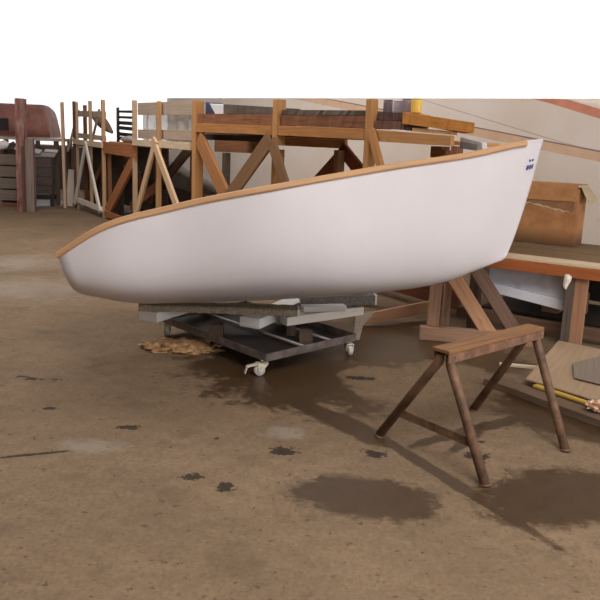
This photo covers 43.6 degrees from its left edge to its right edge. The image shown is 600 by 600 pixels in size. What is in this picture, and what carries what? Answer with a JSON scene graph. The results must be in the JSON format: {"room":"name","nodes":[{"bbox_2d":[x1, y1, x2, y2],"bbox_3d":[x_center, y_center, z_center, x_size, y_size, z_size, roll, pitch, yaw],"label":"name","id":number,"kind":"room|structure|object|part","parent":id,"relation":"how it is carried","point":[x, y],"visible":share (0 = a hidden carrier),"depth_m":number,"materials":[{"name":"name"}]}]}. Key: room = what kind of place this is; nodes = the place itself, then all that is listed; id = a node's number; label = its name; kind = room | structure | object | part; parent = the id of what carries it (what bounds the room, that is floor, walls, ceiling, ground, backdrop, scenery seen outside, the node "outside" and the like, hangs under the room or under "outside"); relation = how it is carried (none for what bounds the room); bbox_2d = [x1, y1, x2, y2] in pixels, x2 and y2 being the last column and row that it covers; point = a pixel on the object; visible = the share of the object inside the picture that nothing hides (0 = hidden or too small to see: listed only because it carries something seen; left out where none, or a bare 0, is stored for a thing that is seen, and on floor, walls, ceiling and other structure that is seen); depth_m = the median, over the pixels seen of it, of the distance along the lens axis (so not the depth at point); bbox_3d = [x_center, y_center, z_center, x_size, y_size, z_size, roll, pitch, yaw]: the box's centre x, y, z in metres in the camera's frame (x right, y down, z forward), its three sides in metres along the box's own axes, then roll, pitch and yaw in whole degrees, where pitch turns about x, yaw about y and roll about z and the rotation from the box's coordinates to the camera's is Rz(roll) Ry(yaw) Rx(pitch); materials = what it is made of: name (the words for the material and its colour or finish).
{"room":"shipyard hall","nodes":[
{"label":"shipyard hall","id":0,"kind":"room"},
{"bbox_2d":[1,147,216,194],"bbox_3d":[-6.577,-3.824,21.734,8.550,1.200,0.200,2,12,0],"label":"wall","id":1,"kind":"structure","parent":0,"point":[178,180],"depth_m":21.68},
{"bbox_2d":[40,144,82,147],"bbox_3d":[-6.450,-6.974,21.069,8.550,5.255,0.220,2,12,0],"label":"window","id":2,"kind":"structure","parent":1,"relation":"in","point":[40,144],"depth_m":21.50,"materials":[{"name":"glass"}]},
{"bbox_2d":[0,188,599,599],"bbox_3d":[-0.992,-0.227,8.647,30.000,0.001,35.000,2,12,0],"label":"floor","id":3,"kind":"structure","parent":0,"point":[128,471],"depth_m":3.79,"materials":[{"name":"concrete"}]},
{"bbox_2d":[0,151,16,206],"bbox_3d":[-6.276,-2.604,16.102,0.750,1.160,0.270,2,12,0],"label":"box","id":4,"kind":"object","parent":3,"relation":"on","point":[8,186],"visible":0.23,"depth_m":15.99,"materials":[{"name":"brown wood"}]},
{"bbox_3d":[-6.401,-2.592,16.023,0.060,1.160,0.060,2,12,0],"label":"corner post","id":5,"kind":"part","parent":4,"relation":"part of","materials":[{"name":"brown wood"}]},
{"bbox_2d":[0,140,11,150],"bbox_3d":[-6.300,-3.260,15.835,0.439,0.244,0.204,2,12,0],"label":"cloth bundle","id":6,"kind":"object","parent":4,"relation":"on","point":[4,144],"visible":0.77,"depth_m":15.77,"materials":[{"name":"beige fabric"}]},
{"bbox_3d":[-6.312,-2.076,16.213,0.720,0.080,0.200,2,12,0],"label":"board","id":7,"kind":"part","parent":4,"relation":"part of","materials":[{"name":"brown wood"}]},
{"bbox_2d":[7,98,36,211],"bbox_3d":[-5.578,-2.883,14.989,0.489,2.222,0.260,2,12,0],"label":"timber post","id":8,"kind":"object","parent":3,"relation":"on","point":[25,148],"visible":1,"depth_m":14.99,"materials":[{"name":"red paint"}]},
{"bbox_2d":[0,136,72,204],"bbox_3d":[-6.911,-2.989,17.081,3.350,1.460,1.255,2,12,0],"label":"storage shelf","id":9,"kind":"object","parent":3,"relation":"on","point":[56,146],"visible":0.52,"depth_m":16.60,"materials":[{"name":"wood"}]},
{"bbox_2d":[0,103,60,137],"bbox_3d":[-6.982,-4.082,16.913,2.920,0.720,1.275,2,12,0],"label":"boat","id":10,"kind":"object","parent":9,"relation":"on","point":[42,121],"visible":0.77,"depth_m":16.40,"materials":[{"name":"red wood"}]},
{"bbox_3d":[-5.392,-2.805,16.644,0.090,1.400,0.090,2,12,0],"label":"leg","id":11,"kind":"part","parent":9,"relation":"part of","materials":[{"name":"wood"}]},
{"bbox_3d":[-5.384,-3.003,17.584,0.090,1.400,0.090,2,12,0],"label":"leg","id":12,"kind":"part","parent":9,"relation":"part of","materials":[{"name":"brown wood"}]},
{"bbox_2d":[35,157,56,206],"bbox_3d":[-5.735,-2.606,16.469,0.710,1.055,0.310,2,12,0],"label":"wooden bin","id":13,"kind":"object","parent":3,"relation":"on","point":[42,192],"visible":0.53,"depth_m":16.33,"materials":[{"name":"grey wood"}]},
{"bbox_2d":[14,146,41,154],"bbox_3d":[-5.899,-3.265,16.281,0.562,0.188,0.179,2,12,0],"label":"plank","id":14,"kind":"object","parent":13,"relation":"on","point":[37,151],"visible":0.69,"depth_m":16.27,"materials":[{"name":"grey wood"}]},
{"bbox_2d":[35,152,56,156],"bbox_3d":[-5.652,-3.179,16.353,0.650,0.109,0.187,2,12,-2],"label":"plank","id":15,"kind":"object","parent":13,"relation":"on","point":[42,154],"visible":0.56,"depth_m":16.32,"materials":[{"name":"grey wood"}]},
{"bbox_2d":[44,149,57,152],"bbox_3d":[-5.434,-3.260,16.391,0.282,0.074,0.098,2,12,-2],"label":"plank","id":16,"kind":"object","parent":15,"relation":"on","point":[46,150],"visible":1,"depth_m":16.37,"materials":[{"name":"grey wood"}]},
{"bbox_3d":[-5.753,-2.285,16.532,0.680,0.100,0.300,2,12,0],"label":"board","id":17,"kind":"part","parent":13,"relation":"part of","materials":[{"name":"wood"}]},
{"bbox_3d":[-5.422,-2.558,16.390,0.080,1.020,0.080,2,12,0],"label":"corner post","id":18,"kind":"part","parent":13,"relation":"part of","materials":[{"name":"wood"}]},
{"bbox_2d":[60,102,66,207],"bbox_3d":[-5.041,-3.075,16.002,0.080,2.220,0.070,2,12,0],"label":"pole","id":19,"kind":"object","parent":3,"relation":"on","point":[61,103],"visible":1,"depth_m":15.97,"materials":[{"name":"brown wood"}]},
{"bbox_2d":[67,169,73,205],"bbox_3d":[-5.094,-2.489,16.657,0.219,0.814,0.129,2,12,0],"label":"leaning board","id":20,"kind":"object","parent":3,"relation":"on","point":[70,182],"visible":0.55,"depth_m":16.64,"materials":[{"name":"grey wood"}]},
{"bbox_2d":[72,100,123,217],"bbox_3d":[-4.330,-2.973,15.582,0.534,2.250,2.750,-5,14,-31],"label":"storage rack","id":21,"kind":"object","parent":3,"relation":"on","point":[94,161],"visible":0.92,"depth_m":15.26,"materials":[{"name":"brown wood"}]},
{"bbox_2d":[67,110,78,151],"bbox_3d":[-4.849,-3.615,16.030,0.303,0.889,0.040,5,12,13],"label":"stick","id":22,"kind":"object","parent":21,"relation":"attached to","point":[71,136],"visible":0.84,"depth_m":16.08,"materials":[{"name":"wood"}]},
{"bbox_3d":[-4.812,-3.092,16.053,0.060,2.250,0.060,-5,14,-31],"label":"post","id":23,"kind":"part","parent":21,"relation":"part of","materials":[{"name":"brown wood"}]},
{"bbox_3d":[-4.710,-3.043,15.888,0.055,2.230,0.055,-5,14,-31],"label":"post","id":24,"kind":"part","parent":21,"relation":"part of","materials":[{"name":"brown wood"}]},
{"bbox_3d":[-4.721,-3.163,16.528,0.070,2.200,0.070,-5,14,-31],"label":"post","id":25,"kind":"part","parent":21,"relation":"part of","materials":[{"name":"brown wood"}]},
{"bbox_3d":[-4.291,-3.159,15.112,0.040,0.130,2.000,-5,14,-31],"label":"rail","id":26,"kind":"part","parent":21,"relation":"part of","materials":[{"name":"brown wood"}]},
{"bbox_3d":[-4.287,-1.947,15.280,0.040,0.150,1.700,-5,14,-31],"label":"rail","id":27,"kind":"part","parent":21,"relation":"part of","materials":[{"name":"grey wood"}]},
{"bbox_3d":[-4.231,-3.303,15.176,0.040,0.130,1.900,-5,14,-31],"label":"rail","id":28,"kind":"part","parent":21,"relation":"part of","materials":[{"name":"brown wood"}]},
{"bbox_3d":[-4.204,-2.904,15.082,0.060,2.130,0.060,-5,14,-31],"label":"post","id":29,"kind":"part","parent":21,"relation":"part of","materials":[{"name":"brown wood"}]},
{"bbox_3d":[-4.213,-3.738,15.085,0.040,0.160,1.900,-5,14,-31],"label":"rail","id":30,"kind":"part","parent":21,"relation":"part of","materials":[{"name":"brown wood"}]},
{"bbox_2d":[92,117,112,133],"bbox_3d":[-4.242,-3.824,16.140,0.239,0.467,1.232,-5,14,-30],"label":"wrapped spar","id":31,"kind":"object","parent":21,"relation":"on","point":[108,128],"visible":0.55,"depth_m":15.90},
{"bbox_3d":[-3.769,-2.693,14.406,0.065,2.230,0.065,-5,14,-31],"label":"post","id":32,"kind":"part","parent":21,"relation":"part of","materials":[{"name":"brown wood"}]},
{"bbox_3d":[-4.167,-2.576,15.840,0.020,1.280,2.650,-5,14,-31],"label":"panel","id":33,"kind":"part","parent":21,"relation":"part of","materials":[{"name":"brown wood"}]},
{"bbox_2d":[103,100,205,218],"bbox_3d":[-2.689,-2.455,13.607,1.172,2.180,6.260,-5,14,-31],"label":"storage rack","id":34,"kind":"object","parent":3,"relation":"on","point":[145,179],"visible":0.65,"depth_m":13.01,"materials":[{"name":"brown wood"}]},
{"bbox_3d":[-3.314,-1.492,13.771,0.040,0.140,1.700,-5,14,-31],"label":"rail","id":35,"kind":"part","parent":34,"relation":"part of","materials":[{"name":"brown wood"}]},
{"bbox_2d":[116,107,131,141],"bbox_3d":[-3.408,-3.430,14.683,0.050,0.673,1.020,-5,14,-31],"label":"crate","id":36,"kind":"object","parent":34,"relation":"on","point":[118,123],"visible":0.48,"depth_m":14.84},
{"bbox_2d":[120,136,131,142],"bbox_3d":[-3.203,-2.991,13.939,0.128,0.128,0.851,-6,14,-34],"label":"roll","id":37,"kind":"object","parent":34,"relation":"on","point":[124,138],"visible":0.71,"depth_m":13.83,"materials":[{"name":"grey fabric"}]},
{"bbox_3d":[-2.853,-2.326,12.961,0.070,2.180,0.070,-5,14,-31],"label":"post","id":38,"kind":"part","parent":34,"relation":"part of","materials":[{"name":"brown wood"}]},
{"bbox_3d":[-3.229,-2.491,15.277,0.020,1.280,2.900,-5,14,-31],"label":"panel","id":39,"kind":"part","parent":34,"relation":"part of","materials":[{"name":"brown wood"}]},
{"bbox_3d":[-2.331,-1.769,12.312,0.060,1.400,0.060,-5,14,-31],"label":"post","id":40,"kind":"part","parent":34,"relation":"part of","materials":[{"name":"brown wood"}]},
{"bbox_3d":[-2.256,-2.080,12.009,0.060,2.140,0.060,-5,14,-31],"label":"post","id":41,"kind":"part","parent":34,"relation":"part of","materials":[{"name":"brown wood"}]},
{"bbox_3d":[-2.216,-2.452,11.813,0.040,0.110,2.440,-5,14,-31],"label":"rail","id":42,"kind":"part","parent":34,"relation":"part of","materials":[{"name":"beige wood"}]},
{"bbox_3d":[-2.107,-3.007,11.775,0.030,0.220,2.480,-5,14,-31],"label":"rail","id":43,"kind":"part","parent":34,"relation":"part of","materials":[{"name":"brown wood"}]},
{"bbox_3d":[-2.123,-2.616,11.857,0.030,0.160,2.480,-5,14,-31],"label":"rail","id":44,"kind":"part","parent":34,"relation":"part of","materials":[{"name":"brown wood"}]},
{"bbox_2d":[143,115,191,141],"bbox_3d":[-2.119,-2.818,12.041,0.100,0.680,2.300,-5,14,-31],"label":"plastic sheet","id":45,"kind":"object","parent":34,"relation":"hanging from","point":[169,122],"visible":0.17,"depth_m":11.93,"materials":[{"name":"plastic"}]},
{"bbox_3d":[-1.903,-1.648,13.226,0.020,0.580,2.180,-5,14,-31],"label":"panel","id":46,"kind":"part","parent":34,"relation":"part of","materials":[{"name":"brown wood"}]},
{"bbox_3d":[-1.925,-2.001,13.442,0.080,1.420,0.080,-5,14,-31],"label":"post","id":47,"kind":"part","parent":34,"relation":"part of","materials":[{"name":"brown wood"}]},
{"bbox_2d":[138,337,223,354],"bbox_3d":[-0.910,0.337,5.801,0.686,0.083,0.376,2,12,0],"label":"scrap","id":48,"kind":"object","parent":3,"relation":"on","point":[183,345],"visible":0.99,"depth_m":5.70,"materials":[{"name":"beige wood"}]},
{"bbox_2d":[161,301,355,375],"bbox_3d":[-0.384,0.249,5.977,1.057,0.219,1.499,-7,15,-39],"label":"dolly","id":49,"kind":"object","parent":3,"relation":"on","point":[270,342],"visible":0.78,"depth_m":5.73,"materials":[{"name":"black metal"}]},
{"bbox_2d":[139,311,185,322],"bbox_3d":[-0.929,0.041,6.125,0.170,0.077,1.000,8,13,26],"label":"cradle timber","id":50,"kind":"object","parent":49,"relation":"on","point":[151,316],"visible":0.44,"depth_m":5.70,"materials":[{"name":"white wood"}]},
{"bbox_2d":[138,302,299,315],"bbox_3d":[-0.614,0.060,5.782,1.219,0.053,0.200,2,12,-2],"label":"bunk","id":51,"kind":"object","parent":50,"relation":"on","point":[188,307],"visible":0.91,"depth_m":5.70,"materials":[{"name":"grey carpet"}]},
{"bbox_2d":[56,139,542,303],"bbox_3d":[0.089,-0.584,5.563,3.487,1.337,1.227,2,12,-3],"label":"dinghy","id":52,"kind":"object","parent":51,"relation":"on","point":[418,223],"visible":1,"depth_m":5.11,"materials":[{"name":"white paint"}]},
{"bbox_3d":[0.030,-0.738,5.197,3.432,0.456,0.518,-8,-4,-4],"label":"gunwale rail","id":53,"kind":"part","parent":52,"relation":"part of","materials":[{"name":"brown wood"}]},
{"bbox_3d":[-0.805,0.095,6.481,0.940,0.055,0.059,-10,17,-44],"label":"frame rail","id":54,"kind":"part","parent":49,"relation":"part of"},
{"bbox_3d":[-0.675,0.269,5.678,0.059,0.055,1.400,-8,16,-41],"label":"frame rail","id":55,"kind":"part","parent":49,"relation":"part of","materials":[{"name":"grey metal"}]},
{"bbox_2d":[240,298,300,328],"bbox_3d":[-0.174,0.084,6.067,0.170,0.077,1.000,7,13,23],"label":"cradle timber","id":56,"kind":"object","parent":49,"relation":"on","point":[251,321],"visible":0.54,"depth_m":5.66,"materials":[{"name":"white wood"}]},
{"bbox_3d":[-0.050,0.163,6.298,0.059,0.055,1.400,-8,16,-41],"label":"frame rail","id":57,"kind":"part","parent":49,"relation":"part of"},
{"bbox_3d":[0.081,0.338,5.495,0.940,0.055,0.059,-10,17,-44],"label":"frame rail","id":58,"kind":"part","parent":49,"relation":"part of","materials":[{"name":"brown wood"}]},
{"bbox_2d":[280,304,374,339],"bbox_3d":[0.247,0.202,6.021,0.888,0.342,0.184,-5,14,-32],"label":"support bracket","id":59,"kind":"object","parent":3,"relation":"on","point":[311,313],"visible":0.94,"depth_m":5.93,"materials":[{"name":"grey wood"}]},
{"bbox_2d":[299,293,376,305],"bbox_3d":[0.310,-0.024,6.176,0.621,0.090,0.200,1,12,-6],"label":"bunk","id":60,"kind":"object","parent":59,"relation":"on","point":[363,299],"visible":0.5,"depth_m":6.08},
{"bbox_3d":[0.537,0.207,6.252,0.170,0.260,0.020,2,12,0],"label":"leg","id":61,"kind":"part","parent":59,"relation":"part of","materials":[{"name":"brown wood"}]},
{"bbox_2d":[191,99,499,309],"bbox_3d":[-0.045,-1.425,9.380,1.095,2.115,6.530,-5,14,-31],"label":"storage rack","id":62,"kind":"object","parent":3,"relation":"on","point":[258,140],"visible":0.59,"depth_m":9.06,"materials":[{"name":"brown wood"}]},
{"bbox_3d":[-1.486,-1.792,10.850,0.125,2.115,0.125,-5,14,-31],"label":"post","id":63,"kind":"part","parent":62,"relation":"part of","materials":[{"name":"brown wood"}]},
{"bbox_3d":[-1.200,-1.673,12.108,0.100,1.385,0.100,-5,14,-31],"label":"post","id":64,"kind":"part","parent":62,"relation":"part of","materials":[{"name":"wood"}]},
{"bbox_3d":[-0.888,-2.224,9.727,0.040,0.138,2.180,-5,14,-31],"label":"rail","id":65,"kind":"part","parent":62,"relation":"part of","materials":[{"name":"brown wood"}]},
{"bbox_2d":[198,114,286,125],"bbox_3d":[-0.748,-2.353,9.779,0.307,0.150,2.170,-5,14,-31],"label":"plank","id":66,"kind":"object","parent":62,"relation":"on","point":[243,119],"visible":0.75,"depth_m":9.60,"materials":[{"name":"brown wood"}]},
{"bbox_2d":[206,102,222,113],"bbox_3d":[-1.051,-2.659,10.402,0.250,0.169,0.700,-5,14,-31],"label":"tub","id":67,"kind":"object","parent":66,"relation":"on","point":[211,108],"visible":0.41,"depth_m":10.42,"materials":[{"name":"white plastic"}]},
{"bbox_3d":[-1.028,-2.633,10.339,0.220,0.145,0.563,-5,14,-31],"label":"white panel","id":68,"kind":"part","parent":67,"relation":"part of","materials":[{"name":"white plastic"}]},
{"bbox_2d":[223,104,299,113],"bbox_3d":[-0.509,-2.407,9.477,0.346,0.140,1.400,-5,14,-31],"label":"plank","id":69,"kind":"object","parent":66,"relation":"on","point":[227,108],"visible":0.65,"depth_m":9.43,"materials":[{"name":"wood"}]},
{"bbox_3d":[-0.292,-1.083,9.203,0.115,1.500,0.115,-5,14,-31],"label":"post","id":70,"kind":"part","parent":62,"relation":"part of","materials":[{"name":"brown wood"}]},
{"bbox_3d":[-0.246,-2.073,8.769,0.115,0.520,0.115,-5,14,-31],"label":"post","id":71,"kind":"part","parent":62,"relation":"part of","materials":[{"name":"brown wood"}]},
{"bbox_3d":[0.194,-1.795,8.015,0.040,0.130,1.680,-5,14,-31],"label":"rail","id":72,"kind":"part","parent":62,"relation":"part of","materials":[{"name":"brown wood"}]},
{"bbox_2d":[280,115,390,129],"bbox_3d":[0.338,-1.921,8.082,0.327,0.140,1.670,-5,14,-31],"label":"plank","id":73,"kind":"object","parent":62,"relation":"on","point":[336,121],"visible":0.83,"depth_m":7.91,"materials":[{"name":"brown wood"}]},
{"bbox_2d":[281,110,392,115],"bbox_3d":[0.376,-2.014,8.084,0.367,0.075,1.670,-5,14,-31],"label":"plank","id":74,"kind":"object","parent":73,"relation":"on","point":[284,112],"visible":0.62,"depth_m":7.90,"materials":[{"name":"wood"}]},
{"bbox_3d":[0.453,-1.086,9.311,0.100,1.520,0.100,-5,14,-31],"label":"post","id":75,"kind":"part","parent":62,"relation":"part of","materials":[{"name":"brown wood"}]},
{"bbox_3d":[0.657,-0.941,7.424,0.085,2.030,0.085,-5,14,-31],"label":"post","id":76,"kind":"part","parent":62,"relation":"part of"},
{"bbox_2d":[375,120,428,129],"bbox_3d":[0.956,-1.648,7.089,0.307,0.085,0.430,-5,14,-31],"label":"plank","id":77,"kind":"object","parent":62,"relation":"on","point":[397,125],"visible":0.57,"depth_m":6.99,"materials":[{"name":"brown wood"}]},
{"bbox_2d":[377,113,402,120],"bbox_3d":[0.967,-1.722,7.079,0.286,0.075,0.430,-5,14,-31],"label":"plank","id":78,"kind":"object","parent":77,"relation":"on","point":[381,116],"visible":0.51,"depth_m":7.02,"materials":[{"name":"brown wood"}]},
{"bbox_2d":[383,100,392,112],"bbox_3d":[0.839,-1.843,7.144,0.090,0.120,0.090,2,12,0],"label":"paint can","id":79,"kind":"object","parent":78,"relation":"on","point":[388,104],"visible":0.98,"depth_m":7.11,"materials":[{"name":"metal"}]},
{"bbox_2d":[393,101,401,112],"bbox_3d":[0.920,-1.809,7.035,0.090,0.110,0.090,2,12,0],"label":"paint can","id":80,"kind":"object","parent":78,"relation":"on","point":[397,105],"visible":0.77,"depth_m":7.00,"materials":[{"name":"metal"}]},
{"bbox_2d":[402,98,411,112],"bbox_3d":[0.985,-1.788,6.912,0.090,0.130,0.090,2,12,0],"label":"paint can","id":81,"kind":"object","parent":78,"relation":"on","point":[406,102],"visible":0.82,"depth_m":6.88,"materials":[{"name":"metal"}]},
{"bbox_3d":[0.988,-1.468,6.761,0.040,0.130,1.120,-5,14,-31],"label":"rail","id":82,"kind":"part","parent":62,"relation":"part of","materials":[{"name":"brown wood"}]},
{"bbox_2d":[405,125,425,130],"bbox_3d":[1.056,-1.561,6.829,0.180,0.048,0.082,-5,14,-31],"label":"block","id":83,"kind":"object","parent":62,"relation":"on","point":[408,128],"visible":0.64,"depth_m":6.79,"materials":[{"name":"brown wood"}]},
{"bbox_3d":[0.774,-0.278,8.257,0.050,0.200,2.800,-5,14,-31],"label":"rail","id":84,"kind":"part","parent":62,"relation":"part of","materials":[{"name":"brown wood"}]},
{"bbox_2d":[412,128,457,134],"bbox_3d":[1.161,-1.466,6.520,0.057,0.058,0.540,-5,14,-31],"label":"plank","id":85,"kind":"object","parent":62,"relation":"on","point":[413,129],"visible":1,"depth_m":6.48,"materials":[{"name":"brown wood"}]},
{"bbox_2d":[402,112,474,133],"bbox_3d":[1.252,-1.530,6.466,0.207,0.175,0.920,-5,14,-31],"label":"plank","id":86,"kind":"object","parent":62,"relation":"on","point":[418,119],"visible":0.97,"depth_m":6.42,"materials":[{"name":"orange wood"}]},
{"bbox_2d":[411,98,421,112],"bbox_3d":[1.052,-1.754,6.769,0.096,0.125,0.096,2,12,0],"label":"paint can","id":87,"kind":"object","parent":86,"relation":"on","point":[416,103],"visible":0.99,"depth_m":6.73,"materials":[{"name":"yellow metal"}]},
{"bbox_3d":[1.237,-0.530,6.681,0.070,1.580,0.070,-5,14,-31],"label":"post","id":88,"kind":"part","parent":62,"relation":"part of","materials":[{"name":"brown wood"}]},
{"bbox_3d":[1.569,-0.773,7.797,0.090,1.620,0.090,-5,14,-31],"label":"post","id":89,"kind":"part","parent":62,"relation":"part of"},
{"bbox_2d":[460,137,486,150],"bbox_3d":[1.483,-1.332,6.406,0.066,0.110,0.279,-5,14,-31],"label":"channel","id":90,"kind":"object","parent":62,"relation":"on","point":[465,143],"visible":0.81,"depth_m":6.39,"materials":[{"name":"grey metal"}]},
{"bbox_2d":[167,98,599,244],"bbox_3d":[0.418,-2.337,12.789,1.039,2.529,15.804,-4,14,-29],"label":"hull","id":91,"kind":"object","parent":3,"relation":"on","point":[569,129],"visible":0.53,"depth_m":9.13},
{"bbox_2d":[364,301,428,325],"bbox_3d":[0.911,0.116,6.920,0.784,0.178,0.030,-5,14,-29],"label":"plank","id":92,"kind":"object","parent":3,"relation":"on","point":[384,315],"visible":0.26,"depth_m":6.90,"materials":[{"name":"brown wood"}]},
{"bbox_2d":[374,324,570,487],"bbox_3d":[1.041,0.503,4.141,0.958,0.609,0.804,-7,15,-37],"label":"sawhorse","id":93,"kind":"object","parent":3,"relation":"on","point":[518,337],"visible":1,"depth_m":4.02,"materials":[{"name":"brown wood"}]},
{"bbox_3d":[0.585,0.523,4.042,0.397,0.573,0.050,13,16,42],"label":"leg","id":94,"kind":"part","parent":93,"relation":"part of","materials":[{"name":"brown wood"}]},
{"bbox_3d":[0.833,0.598,3.730,0.049,0.573,0.379,-4,13,-27],"label":"leg","id":95,"kind":"part","parent":93,"relation":"part of","materials":[{"name":"brown wood"}]},
{"bbox_3d":[1.210,0.438,4.558,0.327,0.571,0.049,10,14,34],"label":"leg","id":96,"kind":"part","parent":93,"relation":"part of","materials":[{"name":"brown wood"}]},
{"bbox_3d":[1.416,0.515,4.241,0.050,0.574,0.443,-1,12,-14],"label":"leg","id":97,"kind":"part","parent":93,"relation":"part of","materials":[{"name":"brown wood"}]},
{"bbox_2d":[419,268,533,347],"bbox_3d":[1.530,-0.075,6.335,0.977,0.854,0.266,4,12,7],"label":"trestle","id":98,"kind":"object","parent":3,"relation":"on","point":[431,331],"visible":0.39,"depth_m":6.34,"materials":[{"name":"brown wood"}]},
{"bbox_3d":[1.156,-0.122,6.352,0.115,0.694,0.070,2,12,0],"label":"post","id":99,"kind":"part","parent":98,"relation":"part of","materials":[{"name":"brown wood"}]},
{"bbox_3d":[1.274,-0.086,6.471,0.060,0.800,0.060,2,12,0],"label":"post","id":100,"kind":"part","parent":98,"relation":"part of","materials":[{"name":"brown wood"}]},
{"bbox_2d":[499,362,535,368],"bbox_3d":[1.656,0.497,5.660,0.296,0.024,0.030,5,12,11],"label":"wooden lath","id":101,"kind":"object","parent":3,"relation":"on","point":[512,364],"visible":0.56,"depth_m":5.64,"materials":[{"name":"beige wood"}]},
{"bbox_2d":[456,241,599,344],"bbox_3d":[2.341,-0.109,6.980,1.450,0.720,1.502,10,14,33],"label":"workbench","id":102,"kind":"object","parent":3,"relation":"on","point":[530,277],"visible":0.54,"depth_m":6.49,"materials":[{"name":"brown wood"}]},
{"bbox_3d":[1.577,-0.074,6.742,0.090,0.690,0.090,10,14,33],"label":"leg","id":103,"kind":"part","parent":102,"relation":"part of","materials":[{"name":"brown wood"}]},
{"bbox_3d":[1.985,-0.149,6.532,0.700,0.365,0.020,10,14,33],"label":"grey panel","id":104,"kind":"part","parent":102,"relation":"part of","materials":[{"name":"grey metal"}]},
{"bbox_2d":[481,296,599,326],"bbox_3d":[2.498,0.090,7.180,1.250,0.020,0.900,10,14,33],"label":"shelf","id":105,"kind":"object","parent":102,"relation":"attached to","point":[518,306],"depth_m":6.90,"materials":[{"name":"brown wood"}]},
{"bbox_2d":[541,305,561,313],"bbox_3d":[2.350,0.045,6.991,0.160,0.130,0.120,10,14,33],"label":"wood offcut","id":106,"kind":"object","parent":102,"relation":"on","point":[543,308],"visible":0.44,"depth_m":6.95,"materials":[{"name":"brown wood"}]},
{"bbox_2d":[513,181,597,246],"bbox_3d":[2.477,-0.852,7.346,0.762,0.588,0.352,10,14,33],"label":"cardboard box","id":107,"kind":"object","parent":102,"relation":"on","point":[553,213],"visible":0.8,"depth_m":7.20,"materials":[{"name":"brown cardboard"}]},
{"bbox_2d":[563,274,571,289],"bbox_3d":[2.184,-0.147,6.126,0.059,0.123,0.051,2,12,0],"label":"rag","id":108,"kind":"object","parent":102,"relation":"hanging from","point":[567,278],"visible":1,"depth_m":6.11,"materials":[{"name":"white fabric"}]},
{"bbox_3d":[2.244,0.055,6.254,0.070,0.690,0.080,10,14,33],"label":"leg","id":109,"kind":"part","parent":102,"relation":"part of","materials":[{"name":"brown wood"}]},
{"bbox_3d":[2.305,0.070,6.196,0.100,0.690,0.050,10,14,33],"label":"leg","id":110,"kind":"part","parent":102,"relation":"part of","materials":[{"name":"brown wood"}]},
{"bbox_2d":[585,292,589,313],"bbox_3d":[2.579,0.017,6.999,0.200,0.200,0.100,10,14,33],"label":"wood offcut","id":111,"kind":"object","parent":102,"relation":"on","point":[588,292],"visible":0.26,"depth_m":6.95,"materials":[{"name":"brown wood"}]},
{"bbox_2d":[483,377,599,427],"bbox_3d":[1.640,0.664,4.796,0.140,0.050,1.099,-6,14,-34],"label":"wooden board","id":112,"kind":"object","parent":3,"relation":"on","point":[571,409],"depth_m":4.81,"materials":[{"name":"brown wood"}]},
{"bbox_2d":[533,384,586,403],"bbox_3d":[1.707,0.615,4.872,0.045,0.018,0.436,-6,15,-36],"label":"batten","id":113,"kind":"object","parent":112,"relation":"on","point":[537,386],"visible":0.56,"depth_m":4.84,"materials":[{"name":"yellow wood"}]},
{"bbox_2d":[585,399,599,411],"bbox_3d":[1.841,0.648,4.600,0.188,0.074,0.145,2,12,0],"label":"wrapper","id":114,"kind":"object","parent":112,"relation":"on","point":[592,404],"visible":1,"depth_m":4.56,"materials":[{"name":"orange plastic"}]},
{"bbox_2d":[526,340,599,399],"bbox_3d":[2.151,0.514,5.486,0.746,0.042,1.347,9,13,28],"label":"plywood sheet","id":115,"kind":"object","parent":3,"relation":"on","point":[560,359],"visible":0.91,"depth_m":5.40,"materials":[{"name":"beige wood"}]},
{"bbox_2d":[573,356,599,384],"bbox_3d":[2.184,0.507,5.431,0.679,0.018,0.417,-9,17,-44],"label":"cardboard sheet","id":116,"kind":"object","parent":115,"relation":"on","point":[588,370],"visible":1,"depth_m":5.40,"materials":[{"name":"grey cardboard"}]}
]}

